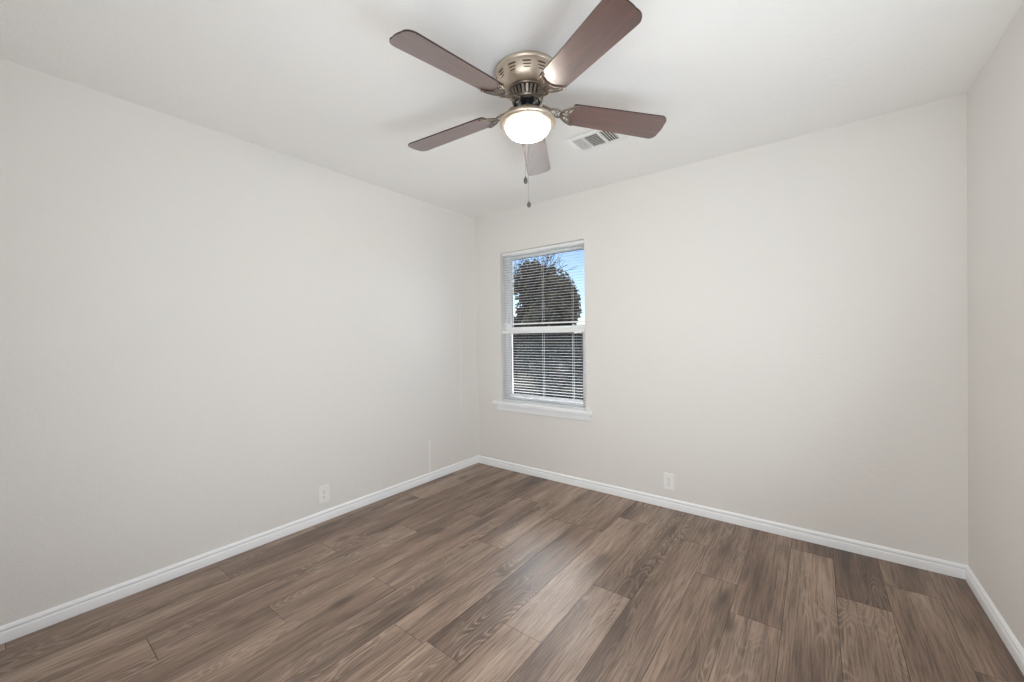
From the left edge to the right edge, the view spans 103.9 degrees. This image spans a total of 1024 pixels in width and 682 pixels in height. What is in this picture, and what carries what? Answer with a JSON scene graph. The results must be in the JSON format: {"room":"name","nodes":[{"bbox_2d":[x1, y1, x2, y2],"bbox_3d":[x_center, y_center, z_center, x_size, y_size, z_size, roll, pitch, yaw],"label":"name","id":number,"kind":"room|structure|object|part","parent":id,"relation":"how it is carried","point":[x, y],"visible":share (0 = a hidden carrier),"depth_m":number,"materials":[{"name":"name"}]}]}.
{"room":"empty bedroom","nodes":[
{"label":"empty bedroom","id":0,"kind":"room"},
{"bbox_2d":[0,58,477,625],"bbox_3d":[-1.415,0.020,2.750,0.160,2.440,3.620,0,1,37],"label":"wall","id":1,"kind":"structure","parent":0,"point":[204,331],"depth_m":2.17,"materials":[{"name":"paint"}]},
{"bbox_2d":[0,455,477,644],"bbox_3d":[-1.331,1.204,2.707,0.013,0.070,3.300,0,1,37],"label":"baseboard","id":2,"kind":"structure","parent":1,"relation":"attached to","point":[13,630],"depth_m":2.16,"materials":[{"name":"white paint"}]},
{"bbox_2d":[319,484,328,503],"bbox_3d":[-1.295,1.055,2.760,0.008,0.117,0.073,0,1,37],"label":"wall outlet","id":3,"kind":"object","parent":1,"relation":"attached to","point":[323,490],"visible":1,"depth_m":2.76,"materials":[{"name":"white plastic"}]},
{"bbox_2d":[429,439,430,472],"bbox_3d":[-0.724,1.010,3.517,0.003,0.292,0.016,0,1,37],"label":"trim","id":4,"kind":"structure","parent":1,"relation":"attached to","point":[429,439],"depth_m":3.52,"materials":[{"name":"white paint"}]},
{"bbox_2d":[0,463,1023,681],"bbox_3d":[-0.015,1.257,1.709,3.316,0.050,3.300,0,1,37],"label":"floor","id":5,"kind":"structure","parent":0,"point":[478,572],"depth_m":1.83,"materials":[{"name":"brown wood"}]},
{"bbox_2d":[0,0,1023,218],"bbox_3d":[-0.046,-1.283,1.689,3.636,0.150,3.620,0,1,37],"label":"ceiling","id":6,"kind":"structure","parent":0,"point":[323,83],"depth_m":1.78,"materials":[{"name":"paint"}]},
{"bbox_2d":[389,0,665,207],"bbox_3d":[0.035,-0.886,1.800,1.259,0.648,1.254,0,1,37],"label":"ceiling fan","id":7,"kind":"object","parent":6,"relation":"hanging from","point":[525,78],"visible":1,"depth_m":1.69,"materials":[{"name":"brown wood"}]},
{"bbox_3d":[-0.227,-1.034,1.499,0.143,0.006,0.464,16,14,42],"label":"blade","id":8,"kind":"part","parent":7,"relation":"part of","materials":[{"name":"brown wood"}]},
{"bbox_3d":[-0.311,-1.028,2.003,0.464,0.006,0.143,-4,9,27],"label":"blade","id":9,"kind":"part","parent":7,"relation":"part of","materials":[{"name":"brown wood"}]},
{"bbox_3d":[0.069,-1.098,1.807,0.140,0.049,0.140,0,1,37],"label":"motor","id":10,"kind":"part","parent":7,"relation":"part of","materials":[{"name":"black"}]},
{"bbox_3d":[0.070,-0.944,1.808,0.198,0.064,0.198,0,1,37],"label":"lamp shade","id":11,"kind":"part","parent":7,"relation":"part of","materials":[{"name":"white glass"}]},
{"bbox_3d":[0.069,-0.785,1.683,0.003,0.401,0.006,-1,0,7],"label":"pull chain","id":12,"kind":"part","parent":7,"relation":"part of","materials":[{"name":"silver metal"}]},
{"bbox_3d":[0.133,-1.038,2.230,0.143,0.006,0.464,-13,-4,8],"label":"blade","id":13,"kind":"part","parent":7,"relation":"part of","materials":[{"name":"brown wood"}]},
{"bbox_3d":[0.257,-1.038,1.423,0.143,0.006,0.464,13,-3,-26],"label":"blade","id":14,"kind":"part","parent":7,"relation":"part of","materials":[{"name":"brown wood"}]},
{"bbox_3d":[0.490,-1.032,1.882,0.464,0.006,0.143,3,-14,-10],"label":"blade","id":15,"kind":"part","parent":7,"relation":"part of","materials":[{"name":"brown wood"}]},
{"bbox_2d":[564,130,627,152],"bbox_3d":[0.505,-1.212,2.404,0.320,0.016,0.208,0,1,37],"label":"ceiling vent","id":16,"kind":"object","parent":6,"relation":"in","point":[593,139],"visible":0.9,"depth_m":2.42,"materials":[{"name":"white metal"}]},
{"bbox_2d":[475,93,967,564],"bbox_3d":[1.016,-0.011,3.077,3.316,2.440,0.160,0,1,37],"label":"wall","id":17,"kind":"structure","parent":0,"point":[778,330],"depth_m":2.48,"materials":[{"name":"paint"}]},
{"bbox_2d":[492,244,593,420],"bbox_3d":[0.273,-0.091,3.608,1.044,1.496,0.190,0,1,37],"label":"window","id":18,"kind":"structure","parent":17,"relation":"in","point":[545,410],"depth_m":3.66,"materials":[{"name":"white plastic"}]},
{"bbox_3d":[0.257,0.588,3.581,1.044,0.030,0.110,0,1,37],"label":"sill","id":19,"kind":"part","parent":18,"relation":"part of","materials":[{"name":"white paint"}]},
{"bbox_2d":[502,240,584,324],"bbox_3d":[0.265,-0.493,3.588,0.875,0.686,0.032,0,1,37],"label":"window blind","id":20,"kind":"object","parent":18,"relation":"attached to","point":[571,244],"visible":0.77,"depth_m":3.56,"materials":[{"name":"white plastic"}]},
{"bbox_3d":[0.269,-0.161,3.591,0.875,0.012,0.026,0,1,37],"label":"rail","id":21,"kind":"part","parent":20,"relation":"part of","materials":[{"name":"white plastic"}]},
{"bbox_2d":[503,329,585,408],"bbox_3d":[0.274,0.238,3.594,0.875,0.674,0.032,0,1,37],"label":"window blind","id":22,"kind":"object","parent":18,"relation":"attached to","point":[561,330],"visible":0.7,"depth_m":3.56,"materials":[{"name":"white plastic"}]},
{"bbox_3d":[0.278,0.566,3.596,0.875,0.012,0.026,0,1,37],"label":"rail","id":23,"kind":"part","parent":22,"relation":"part of","materials":[{"name":"white plastic"}]},
{"bbox_3d":[0.319,-0.457,3.656,0.829,0.709,0.028,0,1,37],"label":"sash","id":24,"kind":"part","parent":18,"relation":"part of","materials":[{"name":"white plastic"}]},
{"bbox_3d":[0.304,0.206,3.632,0.829,0.677,0.030,0,1,37],"label":"sash","id":25,"kind":"part","parent":18,"relation":"part of","materials":[{"name":"white plastic"}]},
{"bbox_2d":[664,472,673,489],"bbox_3d":[1.136,1.016,2.898,0.073,0.117,0.008,0,1,37],"label":"wall outlet","id":26,"kind":"object","parent":17,"relation":"attached to","point":[668,478],"visible":1,"depth_m":2.90,"materials":[{"name":"white plastic"}]},
{"bbox_2d":[478,455,967,578],"bbox_3d":[0.977,1.175,3.017,3.316,0.070,0.013,0,1,37],"label":"baseboard","id":27,"kind":"structure","parent":17,"relation":"attached to","point":[945,567],"depth_m":2.55,"materials":[{"name":"white paint"}]},
{"bbox_2d":[967,3,1023,648],"bbox_3d":[1.354,0.004,0.648,0.160,2.440,3.620,0,1,37],"label":"wall","id":28,"kind":"structure","parent":0,"point":[995,99],"depth_m":1.68,"materials":[{"name":"paint"}]},
{"bbox_2d":[965,566,1023,674],"bbox_3d":[1.299,1.189,0.710,0.013,0.070,3.300,0,1,37],"label":"baseboard","id":29,"kind":"structure","parent":28,"relation":"attached to","point":[1014,647],"depth_m":1.67,"materials":[{"name":"white paint"}]},
{"label":"outside","id":30,"kind":"structure","parent":0,"visible":0},
{"bbox_2d":[513,371,582,399],"bbox_3d":[8.292,1.370,35.243,56.000,0.300,59.840,0,1,37],"label":"ground","id":31,"kind":"structure","parent":30,"point":[565,393],"depth_m":12.13,"materials":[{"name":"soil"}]},
{"bbox_2d":[513,341,566,381],"bbox_3d":[1.022,0.752,13.940,1.689,1.556,1.769,0,1,37],"label":"shrub","id":32,"kind":"object","parent":31,"relation":"on","point":[532,354],"visible":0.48,"depth_m":13.69,"materials":[{"name":"green plant"}]},
{"bbox_2d":[513,253,579,376],"bbox_3d":[0.611,-1.341,16.067,6.050,5.833,5.222,0,1,37],"label":"bare tree","id":33,"kind":"object","parent":31,"relation":"on","point":[521,317],"visible":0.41,"depth_m":15.46,"materials":[{"name":"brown plant"}]},
{"bbox_2d":[513,259,582,333],"bbox_3d":[1.944,-1.468,21.719,3.829,5.955,4.019,0,1,37],"label":"oak tree","id":34,"kind":"object","parent":31,"relation":"on","point":[562,315],"visible":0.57,"depth_m":20.66,"materials":[{"name":"green plant"}]},
{"bbox_2d":[513,333,582,374],"bbox_3d":[0.521,0.545,18.396,18.000,1.800,0.150,0,1,37],"label":"wooden fence","id":35,"kind":"object","parent":31,"relation":"on","point":[539,339],"visible":0.07,"depth_m":17.51,"materials":[{"name":"wood"}]},
{"bbox_2d":[514,383,582,390],"bbox_3d":[1.424,1.465,12.547,4.500,0.030,0.500,0,1,37],"label":"concrete path","id":36,"kind":"structure","parent":31,"relation":"on","point":[516,384],"depth_m":12.81,"materials":[{"name":"grey concrete"}]},
{"bbox_2d":[514,373,582,399],"bbox_3d":[-0.219,1.432,14.115,12.079,0.068,7.263,0,1,37],"label":"fallen leaves","id":37,"kind":"object","parent":31,"relation":"on","point":[526,373],"visible":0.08,"depth_m":12.27,"materials":[{"name":"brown plant"}]},
{"bbox_2d":[528,359,575,393],"bbox_3d":[1.100,1.013,11.171,1.316,1.075,1.151,0,1,37],"label":"shrub","id":38,"kind":"object","parent":31,"relation":"on","point":[550,368],"visible":0.86,"depth_m":11.01,"materials":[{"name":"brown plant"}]},
{"bbox_2d":[549,344,582,378],"bbox_3d":[2.263,0.810,15.365,1.810,1.386,1.684,0,1,37],"label":"shrub","id":39,"kind":"object","parent":31,"relation":"on","point":[578,352],"visible":0.44,"depth_m":15.01,"materials":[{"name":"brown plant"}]}
]}

